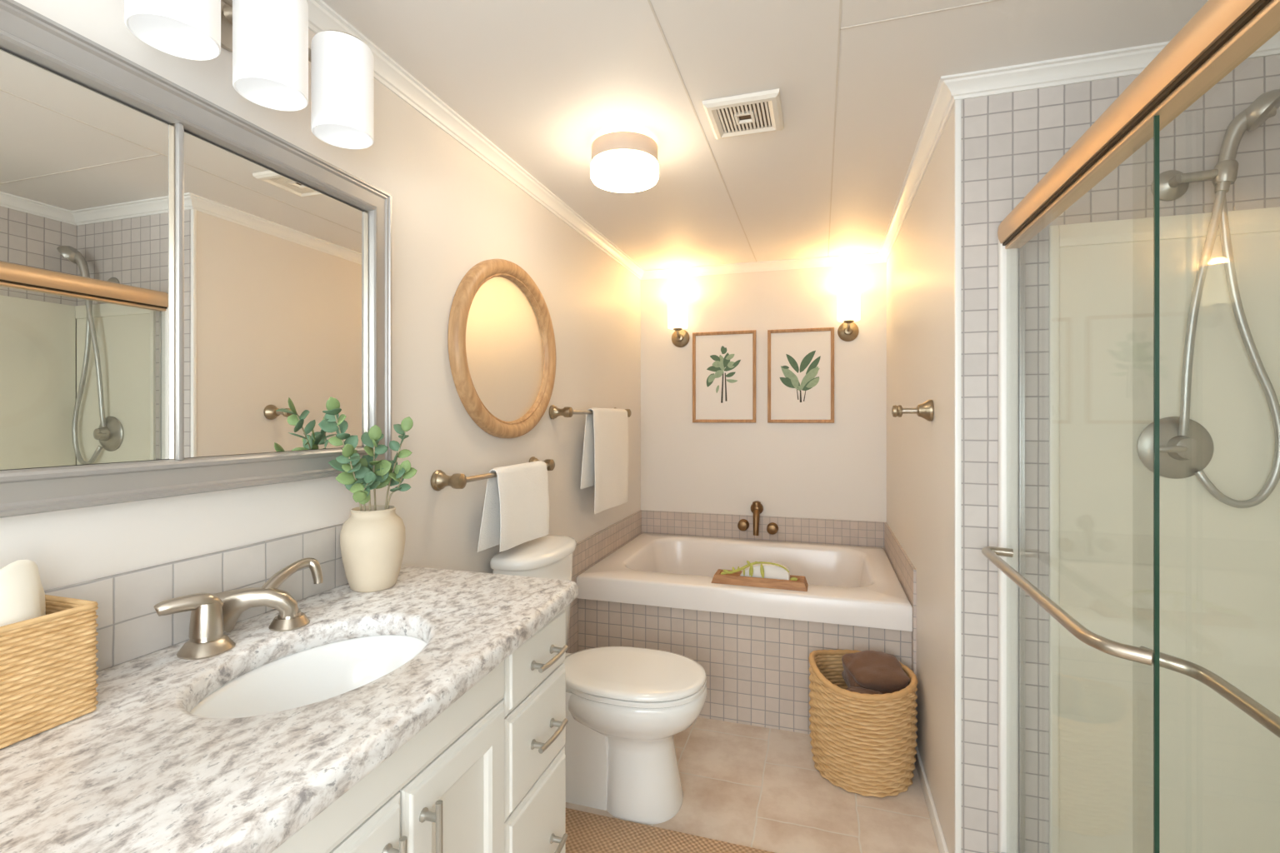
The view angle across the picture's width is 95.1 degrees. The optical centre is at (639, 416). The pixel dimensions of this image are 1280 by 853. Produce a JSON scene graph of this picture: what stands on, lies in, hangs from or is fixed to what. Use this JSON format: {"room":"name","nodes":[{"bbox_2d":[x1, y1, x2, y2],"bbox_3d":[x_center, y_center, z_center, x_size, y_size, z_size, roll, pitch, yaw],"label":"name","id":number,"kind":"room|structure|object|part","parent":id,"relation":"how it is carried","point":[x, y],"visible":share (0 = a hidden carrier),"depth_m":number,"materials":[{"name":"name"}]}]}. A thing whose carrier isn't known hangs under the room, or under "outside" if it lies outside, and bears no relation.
{"room":"bathroom","nodes":[
{"label":"bathroom","id":0,"kind":"room"},
{"bbox_2d":[0,0,640,590],"bbox_3d":[-0.738,0.197,1.333,0.100,2.147,4.914,0,0,17],"label":"wall","id":1,"kind":"structure","parent":0,"point":[452,212],"depth_m":1.62,"materials":[{"name":"paint"}]},
{"bbox_2d":[0,0,391,518],"bbox_3d":[-0.791,-0.207,0.924,0.039,0.679,1.100,0,0,17],"label":"vanity mirror","id":2,"kind":"object","parent":1,"relation":"attached to","point":[187,288],"visible":0.89,"depth_m":0.96,"materials":[{"name":"silver metal"}]},
{"bbox_3d":[-0.861,-0.206,0.718,0.004,0.554,0.539,0,0,17],"label":"mirror panel","id":3,"kind":"part","parent":2,"relation":"part of","materials":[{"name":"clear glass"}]},
{"bbox_3d":[-0.716,-0.206,1.188,0.004,0.554,0.422,0,0,17],"label":"mirror panel","id":4,"kind":"part","parent":2,"relation":"part of","materials":[{"name":"clear glass"}]},
{"bbox_2d":[44,523,348,672],"bbox_3d":[-0.869,0.316,0.718,0.012,0.139,1.460,0,0,17],"label":"backsplash","id":5,"kind":"structure","parent":1,"relation":"attached to","point":[129,627],"depth_m":0.99,"materials":[{"name":"tile"}]},
{"bbox_2d":[124,0,373,149],"bbox_3d":[-0.707,-0.676,0.957,0.180,0.220,0.612,0,0,17],"label":"vanity light","id":6,"kind":"object","parent":1,"relation":"attached to","point":[267,40],"visible":1,"depth_m":1.01,"materials":[{"name":"white glass"}]},
{"bbox_3d":[-0.697,-0.657,0.876,0.113,0.182,0.113,0,0,17],"label":"lamp shade","id":7,"kind":"part","parent":6,"relation":"part of","materials":[{"name":"white glass"}]},
{"bbox_3d":[-0.649,-0.657,1.031,0.113,0.182,0.113,0,0,17],"label":"lamp shade","id":8,"kind":"part","parent":6,"relation":"part of","materials":[{"name":"white glass"}]},
{"bbox_3d":[-0.602,-0.657,1.186,0.113,0.182,0.113,0,0,17],"label":"lamp shade","id":9,"kind":"part","parent":6,"relation":"part of","materials":[{"name":"white glass"}]},
{"bbox_2d":[430,456,554,490],"bbox_3d":[-0.452,0.184,1.935,0.090,0.060,0.637,0,0,17],"label":"towel bar","id":10,"kind":"object","parent":1,"relation":"attached to","point":[439,480],"visible":0.69,"depth_m":1.65,"materials":[{"name":"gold metal"}]},
{"bbox_3d":[-0.537,0.184,1.660,0.090,0.060,0.060,0,0,17],"label":"post","id":11,"kind":"part","parent":10,"relation":"part of","materials":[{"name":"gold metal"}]},
{"bbox_3d":[-0.427,0.184,1.928,0.017,0.017,0.577,0,0,17],"label":"rod","id":12,"kind":"part","parent":10,"relation":"part of","materials":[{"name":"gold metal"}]},
{"bbox_2d":[477,460,549,552],"bbox_3d":[-0.416,0.299,1.974,0.064,0.273,0.388,0,0,17],"label":"hand towel","id":13,"kind":"object","parent":10,"relation":"hanging from","point":[516,512],"visible":0.98,"depth_m":1.91,"materials":[{"name":"white fabric"}]},
{"bbox_3d":[-0.367,0.184,2.211,0.090,0.060,0.060,0,0,17],"label":"post","id":14,"kind":"part","parent":10,"relation":"part of","materials":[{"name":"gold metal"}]},
{"bbox_2d":[447,259,556,438],"bbox_3d":[-0.448,-0.229,2.036,0.039,0.614,0.674,0,0,17],"label":"oval mirror","id":15,"kind":"object","parent":1,"relation":"attached to","point":[502,344],"visible":1,"depth_m":1.99,"materials":[{"name":"brown wood"}]},
{"bbox_3d":[-0.462,-0.229,2.040,0.004,0.500,0.560,0,0,17],"label":"mirror panel","id":16,"kind":"part","parent":15,"relation":"part of","materials":[{"name":"clear glass"}]},
{"bbox_2d":[549,405,631,419],"bbox_3d":[-0.204,-0.016,2.741,0.090,0.060,0.822,0,0,17],"label":"towel bar","id":17,"kind":"object","parent":1,"relation":"attached to","point":[567,412],"visible":0.69,"depth_m":2.37,"materials":[{"name":"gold metal"}]},
{"bbox_3d":[-0.317,-0.016,2.377,0.090,0.060,0.060,0,0,17],"label":"post","id":18,"kind":"part","parent":17,"relation":"part of","materials":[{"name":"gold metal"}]},
{"bbox_3d":[-0.179,-0.016,2.733,0.017,0.017,0.762,0,0,17],"label":"rod","id":19,"kind":"part","parent":17,"relation":"part of","materials":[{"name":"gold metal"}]},
{"bbox_2d":[580,408,628,514],"bbox_3d":[-0.159,0.204,2.808,0.064,0.482,0.523,0,0,17],"label":"hand towel","id":20,"kind":"object","parent":17,"relation":"hanging from","point":[605,456],"visible":0.98,"depth_m":2.73,"materials":[{"name":"white fabric"}]},
{"bbox_3d":[-0.092,-0.016,3.105,0.090,0.060,0.060,0,0,17],"label":"post","id":21,"kind":"part","parent":17,"relation":"part of","materials":[{"name":"gold metal"}]},
{"bbox_2d":[565,510,641,653],"bbox_3d":[-0.157,0.921,3.035,0.010,0.697,1.098,0,0,17],"label":"trim","id":22,"kind":"structure","parent":1,"relation":"attached to","point":[592,550],"depth_m":2.84,"materials":[{"name":"tile"}]},
{"bbox_2d":[565,717,939,852],"bbox_3d":[0.305,1.320,1.012,2.283,0.100,4.914,0,0,17],"label":"floor","id":23,"kind":"structure","parent":0,"point":[753,787],"depth_m":1.92,"materials":[{"name":"tile"}]},
{"bbox_2d":[271,608,568,852],"bbox_3d":[-0.606,0.848,0.687,0.526,0.844,1.516,0,0,17],"label":"vanity cabinet","id":24,"kind":"object","parent":23,"relation":"on","point":[487,774],"visible":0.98,"depth_m":1.01,"materials":[{"name":"paint"}]},
{"bbox_2d":[0,565,578,852],"bbox_3d":[-0.595,0.473,0.693,0.549,0.176,1.574,0,0,17],"label":"countertop","id":25,"kind":"structure","parent":24,"relation":"on","point":[237,750],"depth_m":0.74,"materials":[{"name":"stone"}]},
{"bbox_2d":[0,595,98,749],"bbox_3d":[-0.800,0.313,0.670,0.126,0.141,0.242,0,0,17],"label":"basket","id":26,"kind":"object","parent":25,"relation":"on","point":[48,677],"visible":0.98,"depth_m":0.71,"materials":[{"name":"beige wicker"}]},
{"bbox_2d":[0,560,45,626],"bbox_3d":[-0.791,0.253,0.700,0.090,0.154,0.134,0,0,17],"label":"washcloth","id":27,"kind":"object","parent":26,"relation":"in","point":[22,592],"visible":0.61,"depth_m":0.71,"materials":[{"name":"white fabric"}]},
{"bbox_2d":[153,557,323,659],"bbox_3d":[-0.700,0.331,1.038,0.126,0.108,0.280,0,0,27],"label":"faucet","id":28,"kind":"object","parent":25,"relation":"on","point":[212,615],"visible":1,"depth_m":1.02,"materials":[{"name":"silver metal"}]},
{"bbox_3d":[-0.725,0.308,0.943,0.028,0.039,0.091,0,0,41],"label":"lever","id":29,"kind":"part","parent":28,"relation":"part of","materials":[{"name":"silver metal"}]},
{"bbox_3d":[-0.711,0.343,0.960,0.073,0.084,0.073,0,0,17],"label":"handle","id":30,"kind":"part","parent":28,"relation":"part of","materials":[{"name":"silver metal"}]},
{"bbox_3d":[-0.698,0.345,1.049,0.149,0.074,0.041,0,0,-18],"label":"spout","id":31,"kind":"part","parent":28,"relation":"part of","materials":[{"name":"silver metal"}]},
{"bbox_3d":[-0.644,0.373,1.075,0.061,0.024,0.061,0,0,17],"label":"handle","id":32,"kind":"part","parent":28,"relation":"part of","materials":[{"name":"silver metal"}]},
{"bbox_3d":[-0.660,0.303,1.108,0.032,0.053,0.118,0,0,23],"label":"lever","id":33,"kind":"part","parent":28,"relation":"part of","materials":[{"name":"silver metal"}]},
{"bbox_2d":[189,635,427,719],"bbox_3d":[-0.510,0.493,0.944,0.304,0.136,0.422,0,0,17],"label":"basin","id":34,"kind":"object","parent":25,"relation":"in","point":[326,668],"depth_m":1.05,"materials":[{"name":"white ceramic"}]},
{"bbox_2d":[340,505,405,592],"bbox_3d":[-0.601,0.296,1.318,0.134,0.178,0.134,0,0,17],"label":"vase","id":35,"kind":"object","parent":25,"relation":"on","point":[372,542],"visible":0.98,"depth_m":1.27,"materials":[{"name":"ceramic"}]},
{"bbox_2d":[318,396,367,511],"bbox_3d":[-0.635,0.147,1.258,0.067,0.376,0.117,0,0,17],"label":"branch","id":36,"kind":"object","parent":35,"relation":"in","point":[329,424],"visible":0.66,"depth_m":1.25,"materials":[{"name":"green plant"}]},
{"bbox_3d":[-0.633,0.164,1.275,0.011,0.343,0.084,0,0,22],"label":"stem","id":37,"kind":"part","parent":36,"relation":"part of","materials":[{"name":"green plant"}]},
{"bbox_2d":[335,444,369,511],"bbox_3d":[-0.615,0.196,1.253,0.067,0.278,0.092,0,0,-28],"label":"branch","id":38,"kind":"object","parent":35,"relation":"in","point":[351,475],"visible":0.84,"depth_m":1.25,"materials":[{"name":"green plant"}]},
{"bbox_3d":[-0.612,0.210,1.269,0.008,0.251,0.080,0,0,3],"label":"stem","id":39,"kind":"part","parent":38,"relation":"part of","materials":[{"name":"green plant"}]},
{"bbox_2d":[349,471,380,510],"bbox_3d":[-0.584,0.227,1.255,0.053,0.217,0.086,0,0,17],"label":"branch","id":40,"kind":"object","parent":35,"relation":"in","point":[362,494],"visible":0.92,"depth_m":1.25,"materials":[{"name":"green plant"}]},
{"bbox_3d":[-0.591,0.240,1.272,0.008,0.190,0.063,0,0,-11],"label":"stem","id":41,"kind":"part","parent":40,"relation":"part of","materials":[{"name":"green plant"}]},
{"bbox_2d":[360,425,391,510],"bbox_3d":[-0.596,0.177,1.310,0.075,0.316,0.062,0,0,17],"label":"branch","id":42,"kind":"object","parent":35,"relation":"in","point":[371,439],"visible":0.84,"depth_m":1.31,"materials":[{"name":"green plant"}]},
{"bbox_3d":[-0.596,0.195,1.315,0.006,0.280,0.029,0,0,-12],"label":"stem","id":43,"kind":"part","parent":42,"relation":"part of","materials":[{"name":"green plant"}]},
{"bbox_2d":[380,416,413,509],"bbox_3d":[-0.558,0.168,1.342,0.069,0.334,0.058,0,0,-21],"label":"branch","id":44,"kind":"object","parent":35,"relation":"in","point":[407,423],"visible":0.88,"depth_m":1.34,"materials":[{"name":"green plant"}]},
{"bbox_3d":[-0.565,0.185,1.339,0.053,0.300,0.005,0,0,-26],"label":"stem","id":45,"kind":"part","parent":44,"relation":"part of","materials":[{"name":"green plant"}]},
{"bbox_2d":[386,460,417,509],"bbox_3d":[-0.548,0.217,1.335,0.045,0.235,0.066,0,0,42],"label":"branch","id":46,"kind":"object","parent":35,"relation":"in","point":[410,472],"visible":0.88,"depth_m":1.34,"materials":[{"name":"green plant"}]},
{"bbox_3d":[-0.563,0.232,1.333,0.047,0.206,0.006,0,0,-21],"label":"stem","id":47,"kind":"part","parent":46,"relation":"part of","materials":[{"name":"green plant"}]},
{"bbox_3d":[-0.377,0.828,0.688,0.020,0.601,0.276,0,0,17],"label":"door","id":48,"kind":"part","parent":24,"relation":"part of","materials":[{"name":"paint"}]},
{"bbox_3d":[-0.381,0.477,0.675,0.020,0.091,0.862,0,0,17],"label":"false panel","id":49,"kind":"part","parent":24,"relation":"part of","materials":[{"name":"paint"}]},
{"bbox_3d":[-0.324,0.641,0.776,0.034,0.167,0.019,0,0,17],"label":"handle","id":50,"kind":"part","parent":24,"relation":"part of","materials":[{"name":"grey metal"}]},
{"bbox_3d":[-0.302,0.641,0.848,0.034,0.167,0.019,0,0,17],"label":"handle","id":51,"kind":"part","parent":24,"relation":"part of","materials":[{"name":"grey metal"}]},
{"bbox_3d":[-0.295,0.828,0.955,0.020,0.601,0.276,0,0,17],"label":"door","id":52,"kind":"part","parent":24,"relation":"part of","materials":[{"name":"paint"}]},
{"bbox_3d":[-0.214,0.497,1.218,0.020,0.130,0.266,0,0,17],"label":"drawer","id":53,"kind":"part","parent":24,"relation":"part of","materials":[{"name":"paint"}]},
{"bbox_3d":[-0.214,0.944,1.218,0.020,0.368,0.266,0,0,17],"label":"drawer","id":54,"kind":"part","parent":24,"relation":"part of","materials":[{"name":"paint"}]},
{"bbox_3d":[-0.214,0.661,1.218,0.020,0.190,0.266,0,0,17],"label":"drawer","id":55,"kind":"part","parent":24,"relation":"part of","materials":[{"name":"paint"}]},
{"bbox_3d":[-0.187,0.661,1.214,0.037,0.019,0.121,0,0,17],"label":"handle","id":56,"kind":"part","parent":24,"relation":"part of","materials":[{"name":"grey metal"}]},
{"bbox_3d":[-0.187,0.502,1.214,0.037,0.019,0.121,0,0,17],"label":"handle","id":57,"kind":"part","parent":24,"relation":"part of","materials":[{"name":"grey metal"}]},
{"bbox_3d":[-0.187,0.910,1.214,0.037,0.019,0.121,0,0,17],"label":"handle","id":58,"kind":"part","parent":24,"relation":"part of","materials":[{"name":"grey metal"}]},
{"bbox_2d":[490,535,706,824],"bbox_3d":[-0.115,0.863,1.984,0.684,0.815,0.424,0,0,17],"label":"toilet","id":59,"kind":"object","parent":23,"relation":"on","point":[626,707],"visible":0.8,"depth_m":1.86,"materials":[{"name":"ceramic"}]},
{"bbox_3d":[-0.355,0.690,2.058,0.175,0.389,0.400,0,0,17],"label":"tank","id":60,"kind":"part","parent":59,"relation":"part of","materials":[{"name":"ceramic"}]},
{"bbox_3d":[-0.351,0.474,2.056,0.191,0.039,0.424,0,0,17],"label":"tank lid","id":61,"kind":"part","parent":59,"relation":"part of","materials":[{"name":"ceramic"}]},
{"bbox_3d":[-0.033,0.851,1.958,0.508,0.022,0.370,0,0,17],"label":"lid","id":62,"kind":"part","parent":59,"relation":"part of","materials":[{"name":"ceramic"}]},
{"bbox_3d":[-0.026,0.874,1.956,0.494,0.017,0.368,0,0,17],"label":"seat","id":63,"kind":"part","parent":59,"relation":"part of","materials":[{"name":"ceramic"}]},
{"bbox_3d":[-0.029,1.076,1.957,0.503,0.388,0.364,0,0,17],"label":"bowl","id":64,"kind":"part","parent":59,"relation":"part of","materials":[{"name":"ceramic"}]},
{"bbox_2d":[565,808,774,852],"bbox_3d":[0.118,1.264,1.522,0.930,0.011,0.478,0,0,17],"label":"jute rug","id":65,"kind":"object","parent":23,"relation":"on","point":[587,832],"visible":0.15,"depth_m":1.74,"materials":[{"name":"beige wicker"}]},
{"bbox_2d":[576,533,912,734],"bbox_3d":[0.517,0.989,2.879,1.388,0.562,0.998,0,0,17],"label":"bathtub","id":66,"kind":"object","parent":23,"relation":"on","point":[753,646],"visible":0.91,"depth_m":2.45,"materials":[{"name":"ceramic"}]},
{"bbox_2d":[710,569,808,591],"bbox_3d":[0.503,0.689,2.466,0.394,0.036,0.112,0,0,17],"label":"tray","id":67,"kind":"object","parent":66,"relation":"on","point":[801,584],"visible":0.87,"depth_m":2.42,"materials":[{"name":"brown wood"}]},
{"bbox_2d":[720,560,797,580],"bbox_3d":[0.492,0.639,2.433,0.317,0.071,0.015,0,0,17],"label":"sprig","id":68,"kind":"object","parent":67,"relation":"on","point":[751,569],"visible":1,"depth_m":2.44,"materials":[{"name":"green plant"}]},
{"bbox_3d":[0.628,0.665,2.386,0.030,0.016,0.003,0,0,19],"label":"blade","id":69,"kind":"part","parent":68,"relation":"part of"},
{"bbox_2d":[740,561,789,579],"bbox_3d":[0.523,0.650,2.460,0.207,0.066,0.060,0,0,17],"label":"rolled towel","id":70,"kind":"object","parent":67,"relation":"on","point":[772,572],"visible":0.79,"depth_m":2.43,"materials":[{"name":"white fabric"}]},
{"bbox_2d":[808,650,917,797],"bbox_3d":[0.797,1.075,2.105,0.365,0.387,0.366,0,0,20],"label":"wicker basket","id":71,"kind":"object","parent":23,"relation":"on","point":[864,745],"visible":0.94,"depth_m":1.96,"materials":[{"name":"wicker"}]},
{"bbox_2d":[846,686,882,694],"bbox_3d":[0.776,1.003,2.011,0.156,0.113,0.103,0,0,17],"label":"towel","id":72,"kind":"object","parent":71,"relation":"in","point":[860,690],"visible":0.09,"depth_m":2.02,"materials":[{"name":"brown fabric"}]},
{"bbox_2d":[841,650,909,694],"bbox_3d":[0.846,0.945,2.117,0.204,0.161,0.175,0,0,-4],"label":"towel","id":73,"kind":"object","parent":71,"relation":"in","point":[881,672],"visible":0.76,"depth_m":2.07,"materials":[{"name":"brown fabric"}]},
{"bbox_2d":[989,206,1279,852],"bbox_3d":[0.945,0.396,0.607,0.620,1.748,1.714,0,0,17],"label":"shower surround","id":74,"kind":"object","parent":23,"relation":"on","point":[1219,562],"visible":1,"depth_m":1.40,"materials":[{"name":"plastic"}]},
{"bbox_2d":[981,0,1279,852],"bbox_3d":[0.704,0.313,0.682,0.167,1.622,1.713,0,0,15],"label":"shower door","id":75,"kind":"structure","parent":74,"relation":"attached to","point":[1222,34],"depth_m":1.04,"materials":[{"name":"clear glass"}]},
{"bbox_3d":[0.684,-0.468,0.672,0.052,0.061,1.684,0,0,17],"label":"header rail","id":76,"kind":"part","parent":75,"relation":"part of","materials":[{"name":"gold metal"}]},
{"bbox_2d":[1136,416,1214,479],"bbox_3d":[1.266,0.075,1.370,0.148,0.148,0.058,0,0,17],"label":"shower valve","id":77,"kind":"object","parent":74,"relation":"attached to","point":[1180,457],"visible":0.91,"depth_m":1.38,"materials":[{"name":"grey metal"}]},
{"bbox_3d":[1.256,0.075,1.366,0.088,0.060,0.044,0,0,17],"label":"lever","id":78,"kind":"part","parent":77,"relation":"part of","materials":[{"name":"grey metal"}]},
{"bbox_2d":[640,262,886,522],"bbox_3d":[0.682,0.197,3.414,1.390,2.147,0.100,0,0,17],"label":"wall","id":79,"kind":"structure","parent":0,"point":[837,470],"depth_m":3.35,"materials":[{"name":"paint"}]},
{"bbox_2d":[667,296,689,347],"bbox_3d":[0.223,-0.549,3.432,0.122,0.279,0.135,0,0,17],"label":"wall sconce","id":80,"kind":"object","parent":79,"relation":"attached to","point":[677,307],"visible":1,"depth_m":3.38,"materials":[{"name":"white glass"}]},
{"bbox_3d":[0.221,-0.601,3.426,0.122,0.176,0.122,0,0,17],"label":"lamp shade","id":81,"kind":"part","parent":80,"relation":"part of","materials":[{"name":"white glass"}]},
{"bbox_3d":[0.224,-0.485,3.434,0.056,0.057,0.073,0,0,17],"label":"arm","id":82,"kind":"part","parent":80,"relation":"part of","materials":[{"name":"gold metal"}]},
{"bbox_2d":[692,330,755,422],"bbox_3d":[0.489,-0.228,3.411,0.370,0.531,0.019,0,0,17],"label":"framed print","id":83,"kind":"object","parent":79,"relation":"attached to","point":[724,362],"visible":1,"depth_m":3.41,"materials":[{"name":"white paper"}]},
{"bbox_2d":[737,500,778,535],"bbox_3d":[0.667,0.579,3.319,0.227,0.188,0.088,0,0,17],"label":"tub filler","id":84,"kind":"object","parent":79,"relation":"attached to","point":[757,508],"visible":1,"depth_m":3.31,"materials":[{"name":"gold metal"}]},
{"bbox_3d":[0.590,0.625,3.346,0.064,0.064,0.068,0,0,17],"label":"knob","id":85,"kind":"part","parent":84,"relation":"part of","materials":[{"name":"gold metal"}]},
{"bbox_3d":[0.661,0.579,3.321,0.072,0.188,0.088,0,0,17],"label":"spout","id":86,"kind":"part","parent":84,"relation":"part of","materials":[{"name":"gold metal"}]},
{"bbox_3d":[0.746,0.636,3.299,0.064,0.064,0.068,0,0,17],"label":"knob","id":87,"kind":"part","parent":84,"relation":"part of","materials":[{"name":"gold metal"}]},
{"bbox_2d":[640,510,884,549],"bbox_3d":[0.666,0.650,3.362,1.390,0.155,0.010,0,0,17],"label":"trim","id":88,"kind":"structure","parent":79,"relation":"attached to","point":[844,532],"depth_m":3.33,"materials":[{"name":"tile"}]},
{"bbox_2d":[767,327,834,423],"bbox_3d":[0.901,-0.226,3.284,0.360,0.528,0.019,0,0,17],"label":"framed print","id":89,"kind":"object","parent":79,"relation":"attached to","point":[801,362],"visible":1,"depth_m":3.29,"materials":[{"name":"white paper"}]},
{"bbox_2d":[836,285,860,341],"bbox_3d":[1.125,-0.549,3.154,0.122,0.279,0.135,0,0,17],"label":"wall sconce","id":90,"kind":"object","parent":79,"relation":"attached to","point":[848,297],"visible":1,"depth_m":3.11,"materials":[{"name":"white glass"}]},
{"bbox_3d":[1.123,-0.601,3.148,0.122,0.176,0.122,0,0,17],"label":"lamp shade","id":91,"kind":"part","parent":90,"relation":"part of","materials":[{"name":"white glass"}]},
{"bbox_3d":[1.126,-0.485,3.156,0.056,0.057,0.073,0,0,17],"label":"arm","id":92,"kind":"part","parent":90,"relation":"part of","materials":[{"name":"gold metal"}]},
{"bbox_2d":[321,0,1208,269],"bbox_3d":[0.305,-0.927,1.012,2.283,0.100,4.914,0,0,17],"label":"ceiling","id":93,"kind":"structure","parent":0,"point":[541,80],"depth_m":1.53,"materials":[{"name":"paint"}]},
{"bbox_2d":[590,130,659,192],"bbox_3d":[-0.049,-0.812,1.872,0.218,0.129,0.218,0,0,17],"label":"ceiling lamp","id":94,"kind":"object","parent":93,"relation":"attached to","point":[622,161],"visible":1,"depth_m":1.79,"materials":[{"name":"white glass"}]},
{"bbox_2d":[590,150,659,192],"bbox_3d":[-0.049,-0.776,1.872,0.218,0.056,0.218,0,0,17],"label":"diffuser","id":95,"kind":"object","parent":94,"relation":"attached to","point":[617,171],"depth_m":1.81,"materials":[{"name":"white glass"}]},
{"bbox_2d":[701,88,784,139],"bbox_3d":[0.304,-0.867,1.697,0.210,0.018,0.213,0,0,17],"label":"ceiling vent","id":96,"kind":"object","parent":93,"relation":"in","point":[758,109],"visible":1,"depth_m":1.67,"materials":[{"name":"plastic"}]},
{"bbox_3d":[0.304,-0.867,1.697,0.054,0.009,0.054,0,0,17],"label":"sensor frame","id":97,"kind":"part","parent":96,"relation":"part of","materials":[{"name":"plastic"}]},
{"bbox_2d":[647,0,1002,261],"bbox_3d":[0.640,-0.876,0.909,1.382,0.001,4.714,0,0,17],"label":"trim","id":98,"kind":"structure","parent":93,"relation":"attached to","point":[648,1],"depth_m":1.45,"materials":[{"name":"white paint"}]},
{"bbox_2d":[886,105,954,852],"bbox_3d":[1.477,0.197,2.288,0.793,2.147,1.786,0,0,17],"label":"wall","id":99,"kind":"structure","parent":0,"point":[920,262],"depth_m":1.90,"materials":[{"name":"paint"}]},
{"bbox_2d":[306,0,1279,279],"bbox_3d":[0.305,-0.854,1.012,2.083,0.046,4.714,0,0,17],"label":"trim","id":100,"kind":"structure","parent":99,"relation":"attached to","point":[1133,60],"depth_m":1.62,"materials":[{"name":"white paint"}]},
{"bbox_2d":[885,522,916,742],"bbox_3d":[1.174,0.921,2.667,0.010,0.697,1.018,0,0,17],"label":"trim","id":101,"kind":"structure","parent":99,"relation":"attached to","point":[903,567],"depth_m":2.36,"materials":[{"name":"tile"}]},
{"bbox_2d":[891,400,934,421],"bbox_3d":[0.876,-0.018,1.886,0.118,0.070,0.070,0,0,17],"label":"peg","id":102,"kind":"object","parent":99,"relation":"attached to","point":[925,410],"visible":1,"depth_m":1.87,"materials":[{"name":"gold metal"}]},
{"bbox_3d":[0.834,-0.016,1.899,0.031,0.040,0.040,0,0,17],"label":"knob","id":103,"kind":"part","parent":102,"relation":"part of","materials":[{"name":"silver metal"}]},
{"bbox_3d":[0.874,-0.017,1.886,0.064,0.019,0.019,0,0,17],"label":"rod","id":104,"kind":"part","parent":102,"relation":"part of","materials":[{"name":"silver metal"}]},
{"bbox_2d":[914,745,949,852],"bbox_3d":[0.927,1.241,1.868,0.011,0.058,0.684,0,0,17],"label":"baseboard","id":105,"kind":"structure","parent":99,"relation":"attached to","point":[940,839],"depth_m":1.84,"materials":[{"name":"white paint"}]},
{"bbox_2d":[954,99,961,852],"bbox_3d":[0.838,0.219,1.543,0.015,2.102,0.014,0,0,17],"label":"trim","id":106,"kind":"structure","parent":99,"relation":"attached to","point":[957,103],"depth_m":1.54,"materials":[{"name":"white paint"}]},
{"bbox_2d":[961,54,1279,852],"bbox_3d":[1.171,0.197,1.441,0.681,2.147,0.012,0,0,17],"label":"wall pier","id":107,"kind":"object","parent":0,"point":[1011,141],"visible":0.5,"depth_m":1.49,"materials":[{"name":"tile"}]},
{"bbox_2d":[1150,89,1279,508],"bbox_3d":[1.325,-0.251,1.325,0.237,0.922,0.107,0,0,24],"label":"shower","id":108,"kind":"object","parent":107,"relation":"attached to","point":[1173,184],"visible":1,"depth_m":1.33,"materials":[{"name":"grey metal"}]}
]}

